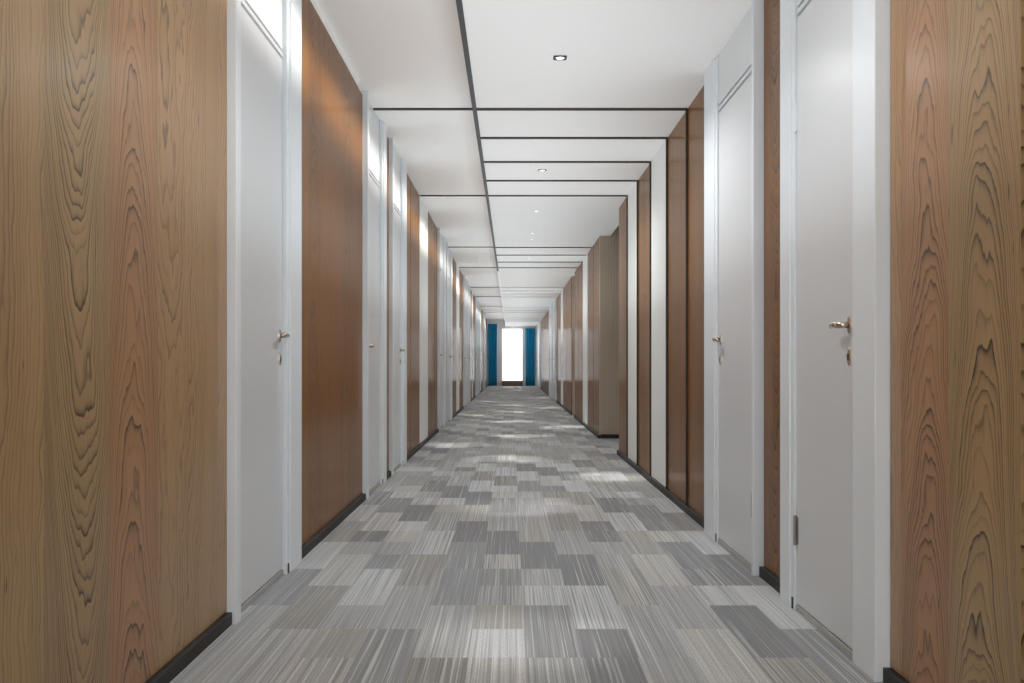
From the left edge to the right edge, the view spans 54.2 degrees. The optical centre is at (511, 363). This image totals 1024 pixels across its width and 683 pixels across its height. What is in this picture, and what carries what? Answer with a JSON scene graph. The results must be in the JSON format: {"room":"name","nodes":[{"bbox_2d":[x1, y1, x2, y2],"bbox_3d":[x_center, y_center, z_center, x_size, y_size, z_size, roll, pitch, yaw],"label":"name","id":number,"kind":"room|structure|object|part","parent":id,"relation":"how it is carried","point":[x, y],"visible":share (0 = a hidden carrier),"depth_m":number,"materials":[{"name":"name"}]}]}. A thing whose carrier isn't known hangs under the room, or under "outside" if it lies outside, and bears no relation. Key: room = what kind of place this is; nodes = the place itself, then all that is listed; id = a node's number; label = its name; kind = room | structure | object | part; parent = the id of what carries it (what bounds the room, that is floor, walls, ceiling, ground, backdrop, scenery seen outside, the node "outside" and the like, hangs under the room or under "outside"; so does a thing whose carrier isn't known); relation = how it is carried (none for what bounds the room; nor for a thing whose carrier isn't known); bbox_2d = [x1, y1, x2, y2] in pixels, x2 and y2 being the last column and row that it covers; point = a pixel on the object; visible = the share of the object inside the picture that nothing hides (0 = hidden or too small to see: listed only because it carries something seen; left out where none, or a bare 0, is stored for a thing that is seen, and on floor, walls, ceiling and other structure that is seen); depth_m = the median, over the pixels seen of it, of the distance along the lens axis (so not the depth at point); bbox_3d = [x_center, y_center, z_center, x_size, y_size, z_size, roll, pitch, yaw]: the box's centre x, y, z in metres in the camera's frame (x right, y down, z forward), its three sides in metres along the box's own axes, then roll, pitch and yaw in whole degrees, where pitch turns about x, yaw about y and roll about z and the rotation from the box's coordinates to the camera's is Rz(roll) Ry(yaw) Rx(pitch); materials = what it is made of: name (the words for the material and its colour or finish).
{"room":"hotel corridor","nodes":[
{"label":"hotel corridor","id":0,"kind":"room"},
{"bbox_2d":[314,0,504,319],"bbox_3d":[-0.630,-1.914,20.075,0.779,0.120,44.150,0,0,0],"label":"ceiling","id":1,"kind":"structure","parent":0,"point":[404,53],"depth_m":7.01,"materials":[{"name":"paint"}]},
{"bbox_2d":[373,108,471,109],"bbox_3d":[-0.622,-1.849,7.255,0.762,0.011,0.030,0,0,0],"label":"trim","id":2,"kind":"structure","parent":1,"relation":"attached to","point":[373,108],"depth_m":7.24,"materials":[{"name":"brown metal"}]},
{"bbox_2d":[420,195,485,195],"bbox_3d":[-0.622,-1.849,10.985,0.762,0.011,0.030,0,0,0],"label":"trim","id":3,"kind":"structure","parent":1,"relation":"attached to","point":[420,195],"depth_m":10.97,"materials":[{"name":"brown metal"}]},
{"bbox_2d":[448,247,492,247],"bbox_3d":[-0.622,-1.849,15.815,0.762,0.011,0.030,0,0,0],"label":"trim","id":4,"kind":"structure","parent":1,"relation":"attached to","point":[448,247],"depth_m":15.82,"materials":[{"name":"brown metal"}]},
{"bbox_2d":[459,267,496,267],"bbox_3d":[-0.622,-1.849,19.165,0.762,0.011,0.030,0,0,0],"label":"trim","id":5,"kind":"structure","parent":1,"relation":"attached to","point":[459,267],"depth_m":19.15,"materials":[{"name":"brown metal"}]},
{"bbox_2d":[470,287,499,287],"bbox_3d":[-0.622,-1.849,24.115,0.762,0.011,0.030,0,0,0],"label":"trim","id":6,"kind":"structure","parent":1,"relation":"attached to","point":[470,287],"depth_m":24.10,"materials":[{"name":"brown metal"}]},
{"bbox_2d":[487,320,536,385],"bbox_3d":[0.044,-0.467,42.075,2.128,2.774,0.150,0,0,0],"label":"wall","id":7,"kind":"structure","parent":0,"point":[500,323],"depth_m":42.00,"materials":[{"name":"white paint"}]},
{"bbox_2d":[497,271,505,324],"bbox_3d":[-0.227,-1.582,29.500,0.020,0.006,25.000,0,0,0],"label":"trim","id":8,"kind":"structure","parent":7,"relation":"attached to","point":[497,271],"depth_m":22.27,"materials":[{"name":"white paint"}]},
{"bbox_2d":[502,328,522,380],"bbox_3d":[0.040,-0.395,42.070,0.886,2.210,0.060,0,0,0],"label":"window","id":9,"kind":"structure","parent":7,"relation":"in","point":[502,328],"depth_m":42.05,"materials":[{"name":"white glass"}]},
{"bbox_2d":[525,328,534,385],"bbox_3d":[0.793,-0.295,41.886,0.406,2.410,0.093,0,0,0],"label":"curtain","id":10,"kind":"object","parent":7,"relation":"hanging from","point":[529,332],"visible":1,"depth_m":41.88,"materials":[{"name":"blue fabric"}]},
{"bbox_2d":[170,386,882,682],"bbox_3d":[1.425,0.970,20.150,5.350,0.100,44.300,0,0,0],"label":"floor","id":11,"kind":"structure","parent":0,"point":[517,544],"depth_m":4.06,"materials":[{"name":"grey carpet"}]},
{"bbox_2d":[502,381,522,385],"bbox_3d":[0.040,0.818,41.835,0.880,0.205,0.290,0,0,0],"label":"base cabinet","id":12,"kind":"object","parent":11,"relation":"on","point":[504,383],"visible":0.98,"depth_m":41.70,"materials":[{"name":"brown wood"}]},
{"bbox_2d":[572,276,572,414],"bbox_3d":[1.179,-0.333,27.300,0.142,2.505,29.700,0,0,0],"label":"wall","id":13,"kind":"structure","parent":0,"point":[572,276],"depth_m":18.11,"materials":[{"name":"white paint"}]},
{"bbox_2d":[505,320,540,320],"bbox_3d":[0.438,-1.581,36.310,1.306,0.008,0.020,0,0,0],"label":"trim","id":14,"kind":"structure","parent":13,"relation":"attached to","point":[505,320],"depth_m":36.30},
{"bbox_2d":[504,310,547,310],"bbox_3d":[0.438,-1.581,29.610,1.306,0.008,0.020,0,0,0],"label":"trim","id":15,"kind":"structure","parent":13,"relation":"attached to","point":[504,310],"depth_m":29.60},
{"bbox_2d":[501,287,563,287],"bbox_3d":[0.438,-1.581,20.710,1.306,0.008,0.020,0,0,0],"label":"trim","id":16,"kind":"structure","parent":13,"relation":"attached to","point":[501,287],"depth_m":20.70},
{"bbox_2d":[498,267,577,267],"bbox_3d":[0.438,-1.580,16.415,1.306,0.010,0.030,0,0,0],"label":"trim","id":17,"kind":"structure","parent":13,"relation":"attached to","point":[498,267],"depth_m":16.40,"materials":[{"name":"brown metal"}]},
{"bbox_2d":[537,322,540,387],"bbox_3d":[1.062,-0.332,39.550,0.092,2.504,3.900,0,0,0],"label":"door","id":18,"kind":"structure","parent":13,"relation":"in","point":[539,324],"depth_m":37.60,"materials":[{"name":"paint"}]},
{"bbox_3d":[1.079,-0.332,39.550,0.058,2.504,3.900,0,0,0],"label":"casing","id":19,"kind":"part","parent":18,"relation":"part of","materials":[{"name":"paint"}]},
{"bbox_2d":[497,262,581,262],"bbox_3d":[0.438,-1.580,15.515,1.306,0.010,0.030,0,0,0],"label":"trim","id":20,"kind":"structure","parent":13,"relation":"attached to","point":[497,262],"depth_m":15.52,"materials":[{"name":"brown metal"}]},
{"bbox_2d":[496,255,585,255],"bbox_3d":[0.438,-1.580,14.515,1.306,0.010,0.030,0,0,0],"label":"trim","id":21,"kind":"structure","parent":13,"relation":"attached to","point":[496,255],"depth_m":14.52,"materials":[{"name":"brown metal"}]},
{"bbox_2d":[541,316,544,390],"bbox_3d":[1.100,-0.354,34.725,0.014,2.459,5.350,0,0,0],"label":"wood panel","id":22,"kind":"object","parent":13,"relation":"attached to","point":[543,319],"visible":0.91,"depth_m":33.94,"materials":[{"name":"brown wood"}]},
{"bbox_2d":[495,247,591,247],"bbox_3d":[0.438,-1.580,13.565,1.306,0.010,0.030,0,0,0],"label":"trim","id":23,"kind":"structure","parent":13,"relation":"attached to","point":[495,247],"depth_m":13.55,"materials":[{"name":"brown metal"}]},
{"bbox_2d":[545,310,548,393],"bbox_3d":[1.100,-0.354,30.550,0.014,2.459,2.900,0,0,0],"label":"wood panel","id":24,"kind":"object","parent":13,"relation":"attached to","point":[547,313],"visible":0.9,"depth_m":30.20,"materials":[{"name":"brown wood"}]},
{"bbox_2d":[548,304,551,398],"bbox_3d":[1.062,-0.332,27.125,0.092,2.504,1.850,0,0,0],"label":"door","id":25,"kind":"structure","parent":13,"relation":"in","point":[550,307],"depth_m":27.17,"materials":[{"name":"paint"}]},
{"bbox_3d":[1.079,-0.332,27.125,0.058,2.504,1.850,0,0,0],"label":"casing","id":26,"kind":"part","parent":25,"relation":"part of","materials":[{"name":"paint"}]},
{"bbox_2d":[552,299,556,401],"bbox_3d":[1.062,-0.332,25.050,0.092,2.504,1.700,0,0,0],"label":"door","id":27,"kind":"structure","parent":13,"relation":"in","point":[554,303],"depth_m":24.65,"materials":[{"name":"paint"}]},
{"bbox_3d":[1.079,-0.332,25.050,0.058,2.504,1.700,0,0,0],"label":"casing","id":28,"kind":"part","parent":27,"relation":"part of","materials":[{"name":"paint"}]},
{"bbox_2d":[557,293,560,402],"bbox_3d":[1.100,-0.354,23.150,0.014,2.459,2.000,0,0,0],"label":"wood panel","id":29,"kind":"object","parent":13,"relation":"attached to","point":[559,296],"visible":0.91,"depth_m":22.68,"materials":[{"name":"brown wood"}]},
{"bbox_2d":[561,290,562,404],"bbox_3d":[1.100,-0.354,21.650,0.014,2.459,0.900,0,0,0],"label":"panel","id":30,"kind":"object","parent":13,"relation":"attached to","point":[562,290],"visible":0.76,"depth_m":21.35,"materials":[{"name":"paint"}]},
{"bbox_2d":[563,286,565,406],"bbox_3d":[1.100,-0.354,20.525,0.014,2.459,1.150,0,0,0],"label":"wood panel","id":31,"kind":"object","parent":13,"relation":"attached to","point":[564,288],"visible":0.88,"depth_m":20.55,"materials":[{"name":"brown wood"}]},
{"bbox_2d":[566,277,571,411],"bbox_3d":[1.100,-0.354,19.010,0.014,2.459,1.780,0,0,0],"label":"wood panel","id":32,"kind":"object","parent":13,"relation":"attached to","point":[569,284],"visible":1,"depth_m":18.78,"materials":[{"name":"brown wood"}]},
{"bbox_2d":[575,267,578,417],"bbox_3d":[1.100,-0.354,16.735,0.014,2.459,0.970,0,0,0],"label":"wood panel","id":33,"kind":"object","parent":13,"relation":"attached to","point":[577,270],"visible":0.85,"depth_m":16.51,"materials":[{"name":"brown wood"}]},
{"bbox_2d":[579,261,582,420],"bbox_3d":[1.100,-0.354,15.775,0.014,2.459,0.850,0,0,0],"label":"wood panel","id":34,"kind":"object","parent":13,"relation":"attached to","point":[581,264],"visible":0.88,"depth_m":15.57,"materials":[{"name":"brown wood"}]},
{"bbox_2d":[583,254,587,424],"bbox_3d":[1.100,-0.354,14.840,0.014,2.459,0.920,0,0,0],"label":"panel","id":35,"kind":"object","parent":13,"relation":"attached to","point":[585,260],"visible":0.8,"depth_m":14.73,"materials":[{"name":"paint"}]},
{"bbox_2d":[588,245,593,429],"bbox_3d":[1.100,-0.354,13.830,0.014,2.459,1.000,0,0,0],"label":"wood panel","id":36,"kind":"object","parent":13,"relation":"attached to","point":[591,252],"visible":0.88,"depth_m":13.63,"materials":[{"name":"brown wood"}]},
{"bbox_2d":[594,238,598,433],"bbox_3d":[1.100,-0.354,12.890,0.014,2.459,0.780,0,0,0],"label":"wood panel","id":37,"kind":"object","parent":13,"relation":"attached to","point":[596,245],"visible":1,"depth_m":12.83,"materials":[{"name":"brown wood"}]},
{"bbox_2d":[540,387,909,682],"bbox_3d":[1.090,0.898,17.700,0.034,0.044,39.400,0,0,0],"label":"baseboard","id":38,"kind":"structure","parent":13,"relation":"attached to","point":[890,675],"depth_m":6.06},
{"bbox_2d":[573,276,574,414],"bbox_3d":[1.167,-0.333,17.670,0.117,2.505,0.860,0,0,0],"label":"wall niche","id":39,"kind":"object","parent":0,"point":[573,276],"visible":0.18,"depth_m":17.98,"materials":[{"name":"white paint"}]},
{"bbox_2d":[462,0,752,325],"bbox_3d":[0.504,-1.780,20.075,1.491,0.389,44.150,0,0,0],"label":"ceiling","id":40,"kind":"structure","parent":0,"point":[619,53],"depth_m":6.02,"materials":[{"name":"paint"}]},
{"bbox_2d":[456,0,498,270],"bbox_3d":[-0.228,-1.581,7.500,0.026,0.008,19.000,0,0,0],"label":"trim","id":41,"kind":"structure","parent":40,"relation":"attached to","point":[459,4],"depth_m":5.92,"materials":[{"name":"black metal"}]},
{"bbox_2d":[488,195,627,456],"bbox_3d":[0.439,-0.355,9.395,1.308,2.460,0.030,0,0,0],"label":"trim","id":42,"kind":"structure","parent":40,"relation":"attached to","point":[626,196],"depth_m":9.38,"materials":[{"name":"brown metal"}]},
{"bbox_2d":[553,55,566,59],"bbox_3d":[0.252,-1.582,5.170,0.070,0.004,0.070,0,0,0],"label":"recessed light","id":43,"kind":"object","parent":40,"relation":"in","point":[556,57],"visible":1,"depth_m":5.16,"materials":[{"name":"white"}]},
{"bbox_2d":[486,180,637,465],"bbox_3d":[0.439,-0.355,8.625,1.308,2.460,0.030,0,0,0],"label":"trim","id":44,"kind":"structure","parent":40,"relation":"attached to","point":[486,180],"depth_m":8.61,"materials":[{"name":"brown metal"}]},
{"bbox_2d":[484,161,650,475],"bbox_3d":[0.439,-0.355,7.825,1.308,2.460,0.030,0,0,0],"label":"trim","id":45,"kind":"structure","parent":40,"relation":"attached to","point":[649,162],"depth_m":7.81,"materials":[{"name":"brown metal"}]},
{"bbox_2d":[480,137,667,488],"bbox_3d":[0.439,-0.355,6.995,1.308,2.460,0.030,0,0,0],"label":"trim","id":46,"kind":"structure","parent":40,"relation":"attached to","point":[666,138],"depth_m":6.98,"materials":[{"name":"brown metal"}]},
{"bbox_2d":[477,108,687,504],"bbox_3d":[0.439,-0.355,6.205,1.308,2.460,0.030,0,0,0],"label":"trim","id":47,"kind":"structure","parent":40,"relation":"attached to","point":[478,109],"depth_m":6.19,"materials":[{"name":"brown metal"}]},
{"bbox_2d":[599,226,618,434],"bbox_3d":[2.546,-0.517,12.410,2.907,2.874,0.080,0,0,0],"label":"wall","id":48,"kind":"structure","parent":0,"point":[608,245],"depth_m":12.37,"materials":[{"name":"brown wood"}]},
{"bbox_2d":[601,434,618,437],"bbox_3d":[2.545,0.895,12.360,2.870,0.050,0.020,0,0,0],"label":"baseboard","id":49,"kind":"structure","parent":48,"relation":"attached to","point":[602,435],"depth_m":12.35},
{"bbox_3d":[-1.135,-0.527,20.075,0.230,2.894,44.150,0,0,0],"label":"wall","id":50,"kind":"structure","parent":0,"visible":0},
{"bbox_2d":[0,0,226,682],"bbox_3d":[-1.012,-0.489,0.767,0.014,2.729,5.535,0,0,0],"label":"wood panel","id":51,"kind":"object","parent":50,"relation":"attached to","point":[113,113],"visible":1,"depth_m":2.52,"materials":[{"name":"brown wood"}]},
{"bbox_2d":[226,0,301,623],"bbox_3d":[-0.985,-0.467,4.088,0.069,2.773,1.105,0,0,0],"label":"door","id":52,"kind":"structure","parent":50,"relation":"in","point":[264,37],"depth_m":4.02,"materials":[{"name":"paint"}]},
{"bbox_3d":[-1.008,-1.350,3.991,0.020,0.018,0.752,0,0,0],"label":"rail","id":53,"kind":"part","parent":52,"relation":"part of","materials":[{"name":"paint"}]},
{"bbox_3d":[-1.009,-1.613,3.991,0.018,0.480,0.752,0,0,0],"label":"overdoor panel","id":54,"kind":"part","parent":52,"relation":"part of","materials":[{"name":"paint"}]},
{"bbox_3d":[-0.971,-0.124,4.275,0.042,0.024,0.094,0,0,0],"label":"lever","id":55,"kind":"part","parent":52,"relation":"part of","materials":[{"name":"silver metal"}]},
{"bbox_2d":[145,385,487,682],"bbox_3d":[-1.002,0.898,19.800,0.034,0.044,43.600,0,0,0],"label":"baseboard","id":56,"kind":"structure","parent":50,"relation":"attached to","point":[177,664],"depth_m":3.36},
{"bbox_2d":[302,0,361,544],"bbox_3d":[-1.012,-0.472,5.700,0.014,2.694,2.110,0,0,0],"label":"wood panel","id":57,"kind":"object","parent":50,"relation":"attached to","point":[331,97],"visible":0.84,"depth_m":5.53,"materials":[{"name":"brown wood"}]},
{"bbox_2d":[310,0,357,85],"bbox_3d":[-1.011,-1.837,5.598,0.016,0.033,1.905,0,0,0],"label":"trim","id":58,"kind":"structure","parent":50,"relation":"attached to","point":[313,2],"depth_m":5.64,"materials":[{"name":"white paint"}]},
{"bbox_2d":[361,91,386,499],"bbox_3d":[-0.985,-0.467,7.295,0.069,2.773,1.030,0,0,0],"label":"door","id":59,"kind":"structure","parent":50,"relation":"in","point":[374,130],"depth_m":7.26,"materials":[{"name":"paint"}]},
{"bbox_3d":[-1.009,-1.613,7.223,0.018,0.480,0.737,0,0,0],"label":"overdoor panel","id":60,"kind":"part","parent":59,"relation":"part of","materials":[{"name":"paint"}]},
{"bbox_3d":[-1.008,-1.350,7.223,0.020,0.018,0.737,0,0,0],"label":"rail","id":61,"kind":"part","parent":59,"relation":"part of","materials":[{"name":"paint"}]},
{"bbox_2d":[387,137,388,471],"bbox_3d":[-1.012,-0.483,8.010,0.014,2.717,0.380,0,0,0],"label":"wood panel","id":62,"kind":"object","parent":50,"relation":"attached to","point":[387,137],"visible":0.17,"depth_m":8.12,"materials":[{"name":"brown wood"}]},
{"bbox_2d":[388,138,406,475],"bbox_3d":[-0.985,-0.467,8.760,0.069,2.773,1.100,0,0,0],"label":"door","id":63,"kind":"structure","parent":50,"relation":"in","point":[397,166],"depth_m":8.87,"materials":[{"name":"paint"}]},
{"bbox_3d":[-1.009,-1.613,8.653,0.018,0.480,0.737,0,0,0],"label":"overdoor panel","id":64,"kind":"part","parent":63,"relation":"part of","materials":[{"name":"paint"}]},
{"bbox_2d":[407,174,409,453],"bbox_3d":[-1.012,-0.483,9.635,0.014,2.717,0.630,0,0,0],"label":"wood panel","id":65,"kind":"object","parent":50,"relation":"attached to","point":[408,178],"visible":0.42,"depth_m":9.78,"materials":[{"name":"brown wood"}]},
{"bbox_2d":[410,180,419,450],"bbox_3d":[-1.012,-0.483,10.470,0.014,2.717,0.960,0,0,0],"label":"wood panel","id":66,"kind":"object","parent":50,"relation":"attached to","point":[414,196],"visible":0.85,"depth_m":10.38,"materials":[{"name":"brown wood"}]},
{"bbox_2d":[420,197,427,442],"bbox_3d":[-1.012,-0.489,11.530,0.014,2.728,1.060,0,0,0],"label":"panel","id":67,"kind":"object","parent":50,"relation":"attached to","point":[423,210],"visible":0.8,"depth_m":11.45,"materials":[{"name":"paint"}]},
{"bbox_2d":[428,212,433,435],"bbox_3d":[-1.012,-0.483,12.570,0.014,2.717,0.960,0,0,0],"label":"wood panel","id":68,"kind":"object","parent":50,"relation":"attached to","point":[430,221],"visible":0.88,"depth_m":12.44,"materials":[{"name":"brown wood"}]},
{"bbox_2d":[434,223,436,430],"bbox_3d":[-1.012,-0.483,13.345,0.014,2.717,0.510,0,0,0],"label":"wood panel","id":69,"kind":"object","parent":50,"relation":"attached to","point":[435,227],"visible":0.81,"depth_m":13.26,"materials":[{"name":"brown wood"}]},
{"bbox_2d":[437,228,445,431],"bbox_3d":[-0.985,-0.467,14.235,0.069,2.773,1.230,0,0,0],"label":"door","id":70,"kind":"structure","parent":50,"relation":"in","point":[441,241],"depth_m":14.33,"materials":[{"name":"paint"}]},
{"bbox_3d":[-1.009,-1.613,14.149,0.018,0.480,0.907,0,0,0],"label":"overdoor panel","id":71,"kind":"part","parent":70,"relation":"part of","materials":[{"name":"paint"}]},
{"bbox_2d":[446,242,451,424],"bbox_3d":[-0.985,-0.467,15.865,0.069,2.773,1.330,0,0,0],"label":"door","id":72,"kind":"structure","parent":50,"relation":"in","point":[448,252],"depth_m":15.92,"materials":[{"name":"paint"}]},
{"bbox_3d":[-1.009,-1.613,15.758,0.018,0.480,0.967,0,0,0],"label":"overdoor panel","id":73,"kind":"part","parent":72,"relation":"part of","materials":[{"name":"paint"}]},
{"bbox_2d":[452,256,452,414],"bbox_3d":[-1.012,-0.483,16.950,0.014,2.717,0.800,0,0,0],"label":"wood panel","id":74,"kind":"object","parent":50,"relation":"attached to","point":[452,256],"visible":0.41,"depth_m":17.09,"materials":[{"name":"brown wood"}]},
{"bbox_2d":[453,258,455,413],"bbox_3d":[-1.012,-0.483,17.835,0.014,2.717,0.890,0,0,0],"label":"wood panel","id":75,"kind":"object","parent":50,"relation":"attached to","point":[454,262],"visible":0.88,"depth_m":17.69,"materials":[{"name":"brown wood"}]},
{"bbox_2d":[456,263,458,411],"bbox_3d":[-1.012,-0.489,18.855,0.014,2.728,1.050,0,0,0],"label":"panel","id":76,"kind":"object","parent":50,"relation":"attached to","point":[457,267],"visible":0.8,"depth_m":18.68,"materials":[{"name":"paint"}]},
{"bbox_2d":[459,269,462,408],"bbox_3d":[-1.012,-0.483,20.100,0.014,2.717,1.360,0,0,0],"label":"wood panel","id":77,"kind":"object","parent":50,"relation":"attached to","point":[460,273],"visible":0.92,"depth_m":19.78,"materials":[{"name":"brown wood"}]},
{"bbox_2d":[463,275,466,407],"bbox_3d":[-0.985,-0.467,21.450,0.069,2.773,1.300,0,0,0],"label":"door","id":78,"kind":"structure","parent":50,"relation":"in","point":[464,279],"depth_m":20.80,"materials":[{"name":"paint"}]},
{"bbox_3d":[-0.996,-0.467,21.450,0.048,2.773,1.300,0,0,0],"label":"casing","id":79,"kind":"part","parent":78,"relation":"part of","materials":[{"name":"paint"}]},
{"bbox_2d":[467,282,470,404],"bbox_3d":[-0.985,-0.467,23.140,0.069,2.773,1.320,0,0,0],"label":"door","id":80,"kind":"structure","parent":50,"relation":"in","point":[468,286],"depth_m":23.37,"materials":[{"name":"paint"}]},
{"bbox_3d":[-0.996,-0.467,23.140,0.048,2.773,1.320,0,0,0],"label":"casing","id":81,"kind":"part","parent":80,"relation":"part of","materials":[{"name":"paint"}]},
{"bbox_2d":[470,289,471,398],"bbox_3d":[-1.012,-0.483,24.610,0.014,2.717,1.580,0,0,0],"label":"wood panel","id":82,"kind":"object","parent":50,"relation":"attached to","point":[470,289],"visible":0.54,"depth_m":24.63,"materials":[{"name":"brown wood"}]},
{"bbox_2d":[472,293,472,397],"bbox_3d":[-1.012,-0.489,25.825,0.014,2.728,0.750,0,0,0],"label":"panel","id":83,"kind":"object","parent":50,"relation":"attached to","point":[472,293],"visible":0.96,"depth_m":25.90,"materials":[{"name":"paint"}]},
{"bbox_2d":[473,295,474,396],"bbox_3d":[-1.012,-0.483,27.015,0.014,2.717,1.530,0,0,0],"label":"wood panel","id":84,"kind":"object","parent":50,"relation":"attached to","point":[473,295],"visible":0.8,"depth_m":26.59,"materials":[{"name":"brown wood"}]},
{"bbox_2d":[475,297,477,395],"bbox_3d":[-0.985,-0.467,28.500,0.069,2.773,1.400,0,0,0],"label":"door","id":85,"kind":"structure","parent":50,"relation":"in","point":[476,301],"depth_m":28.73,"materials":[{"name":"paint"}]},
{"bbox_3d":[-0.996,-0.467,28.500,0.048,2.773,1.400,0,0,0],"label":"casing","id":86,"kind":"part","parent":85,"relation":"part of","materials":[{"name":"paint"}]},
{"bbox_2d":[478,302,479,394],"bbox_3d":[-0.985,-0.467,30.360,0.069,2.773,1.480,0,0,0],"label":"door","id":87,"kind":"structure","parent":50,"relation":"in","point":[478,302],"depth_m":29.63,"materials":[{"name":"paint"}]},
{"bbox_3d":[-0.996,-0.467,30.360,0.048,2.773,1.480,0,0,0],"label":"casing","id":88,"kind":"part","parent":87,"relation":"part of","materials":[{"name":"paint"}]},
{"bbox_2d":[480,307,480,390],"bbox_3d":[-1.012,-0.489,32.875,0.014,2.728,1.050,0,0,0],"label":"panel","id":89,"kind":"object","parent":50,"relation":"attached to","point":[480,307],"visible":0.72,"depth_m":32.63,"materials":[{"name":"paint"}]},
{"bbox_2d":[481,309,482,389],"bbox_3d":[-1.012,-0.483,34.325,0.014,2.717,1.750,0,0,0],"label":"wood panel","id":90,"kind":"object","parent":50,"relation":"attached to","point":[481,309],"visible":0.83,"depth_m":33.73,"materials":[{"name":"brown wood"}]},
{"bbox_2d":[483,311,484,389],"bbox_3d":[-0.985,-0.467,35.900,0.069,2.773,1.300,0,0,0],"label":"door","id":91,"kind":"structure","parent":50,"relation":"in","point":[483,311],"depth_m":35.25,"materials":[{"name":"paint"}]},
{"bbox_2d":[485,315,485,387],"bbox_3d":[-0.985,-0.467,37.300,0.069,2.773,1.300,0,0,0],"label":"door","id":92,"kind":"structure","parent":50,"relation":"in","point":[485,315],"depth_m":37.71,"materials":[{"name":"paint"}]},
{"bbox_2d":[486,319,486,385],"bbox_3d":[-1.012,-0.483,39.800,0.014,2.717,3.600,0,0,0],"label":"wood panel","id":93,"kind":"object","parent":50,"relation":"attached to","point":[486,319],"visible":0.44,"depth_m":40.52,"materials":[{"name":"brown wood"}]},
{"bbox_2d":[488,324,496,385],"bbox_3d":[-0.782,-0.385,41.886,0.377,2.590,0.094,0,0,0],"label":"curtain","id":94,"kind":"object","parent":50,"relation":"hanging from","point":[492,328],"visible":1,"depth_m":41.87,"materials":[{"name":"blue fabric"}]},
{"bbox_3d":[1.179,-0.332,4.075,0.142,2.505,12.150,0,0,0],"label":"wall","id":95,"kind":"structure","parent":0,"visible":0},
{"bbox_2d":[619,199,625,454],"bbox_3d":[1.100,-0.354,9.777,0.014,2.459,0.745,0,0,0],"label":"wood panel","id":96,"kind":"object","parent":95,"relation":"attached to","point":[622,209],"visible":0.73,"depth_m":9.83,"materials":[{"name":"brown wood"}]},
{"bbox_2d":[628,183,636,463],"bbox_3d":[1.100,-0.354,9.005,0.014,2.459,0.740,0,0,0],"label":"panel","id":97,"kind":"object","parent":95,"relation":"attached to","point":[632,196],"visible":0.8,"depth_m":9.02,"materials":[{"name":"paint"}]},
{"bbox_2d":[638,165,648,473],"bbox_3d":[1.100,-0.354,8.220,0.014,2.459,0.770,0,0,0],"label":"wood panel","id":98,"kind":"object","parent":95,"relation":"attached to","point":[643,182],"visible":0.79,"depth_m":8.27,"materials":[{"name":"brown wood"}]},
{"bbox_2d":[651,141,665,486],"bbox_3d":[1.100,-0.354,7.405,0.014,2.459,0.800,0,0,0],"label":"panel","id":99,"kind":"object","parent":95,"relation":"attached to","point":[658,164],"visible":0.8,"depth_m":7.37,"materials":[{"name":"paint"}]},
{"bbox_2d":[668,113,684,501],"bbox_3d":[1.100,-0.354,6.595,0.014,2.459,0.760,0,0,0],"label":"wood panel","id":100,"kind":"object","parent":95,"relation":"attached to","point":[676,139],"visible":0.85,"depth_m":6.62,"materials":[{"name":"brown wood"}]},
{"bbox_2d":[688,86,703,517],"bbox_3d":[1.100,-0.354,5.822,0.014,2.459,0.725,0,0,0],"label":"wood panel","id":101,"kind":"object","parent":95,"relation":"attached to","point":[696,109],"visible":0.58,"depth_m":5.90,"materials":[{"name":"brown wood"}]},
{"bbox_2d":[704,0,763,575],"bbox_3d":[1.062,-0.332,4.894,0.092,2.504,1.109,0,0,0],"label":"door","id":102,"kind":"structure","parent":95,"relation":"in","point":[734,80],"depth_m":4.77,"materials":[{"name":"paint"}]},
{"bbox_3d":[1.036,-0.124,5.044,0.042,0.024,0.094,0,0,0],"label":"lever","id":103,"kind":"part","parent":102,"relation":"part of","materials":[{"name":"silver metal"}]},
{"bbox_3d":[1.073,-1.310,4.763,0.020,0.018,0.746,0,0,0],"label":"rail","id":104,"kind":"part","parent":102,"relation":"part of","materials":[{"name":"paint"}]},
{"bbox_3d":[1.074,-1.458,4.763,0.018,0.251,0.746,0,0,0],"label":"overdoor panel","id":105,"kind":"part","parent":102,"relation":"part of","materials":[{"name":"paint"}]},
{"bbox_2d":[764,0,779,577],"bbox_3d":[1.100,-0.354,4.125,0.014,2.459,0.410,0,0,0],"label":"wood panel","id":106,"kind":"object","parent":95,"relation":"attached to","point":[771,7],"visible":0.64,"depth_m":4.18,"materials":[{"name":"brown wood"}]},
{"bbox_2d":[780,0,890,681],"bbox_3d":[1.062,-0.332,3.400,0.092,2.504,1.020,0,0,0],"label":"door","id":107,"kind":"structure","parent":95,"relation":"in","point":[835,55],"depth_m":3.29,"materials":[{"name":"paint"}]},
{"bbox_3d":[1.074,-1.458,3.413,0.018,0.251,0.637,0,0,0],"label":"overdoor panel","id":108,"kind":"part","parent":107,"relation":"part of","materials":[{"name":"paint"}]},
{"bbox_3d":[1.073,-1.310,3.413,0.020,0.018,0.637,0,0,0],"label":"rail","id":109,"kind":"part","parent":107,"relation":"part of","materials":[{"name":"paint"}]},
{"bbox_3d":[1.036,-0.124,3.182,0.042,0.024,0.094,0,0,0],"label":"lever","id":110,"kind":"part","parent":107,"relation":"part of","materials":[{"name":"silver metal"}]},
{"bbox_3d":[1.062,-0.023,3.145,0.007,0.056,0.022,0,0,0],"label":"keyhole plate","id":111,"kind":"part","parent":107,"relation":"part of","materials":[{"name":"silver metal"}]},
{"bbox_2d":[891,0,1023,682],"bbox_3d":[1.100,-0.355,2.513,0.014,2.460,0.739,0,0,0],"label":"wood panel","id":112,"kind":"object","parent":95,"relation":"attached to","point":[957,66],"visible":1,"depth_m":2.46,"materials":[{"name":"brown wood"}]}
]}

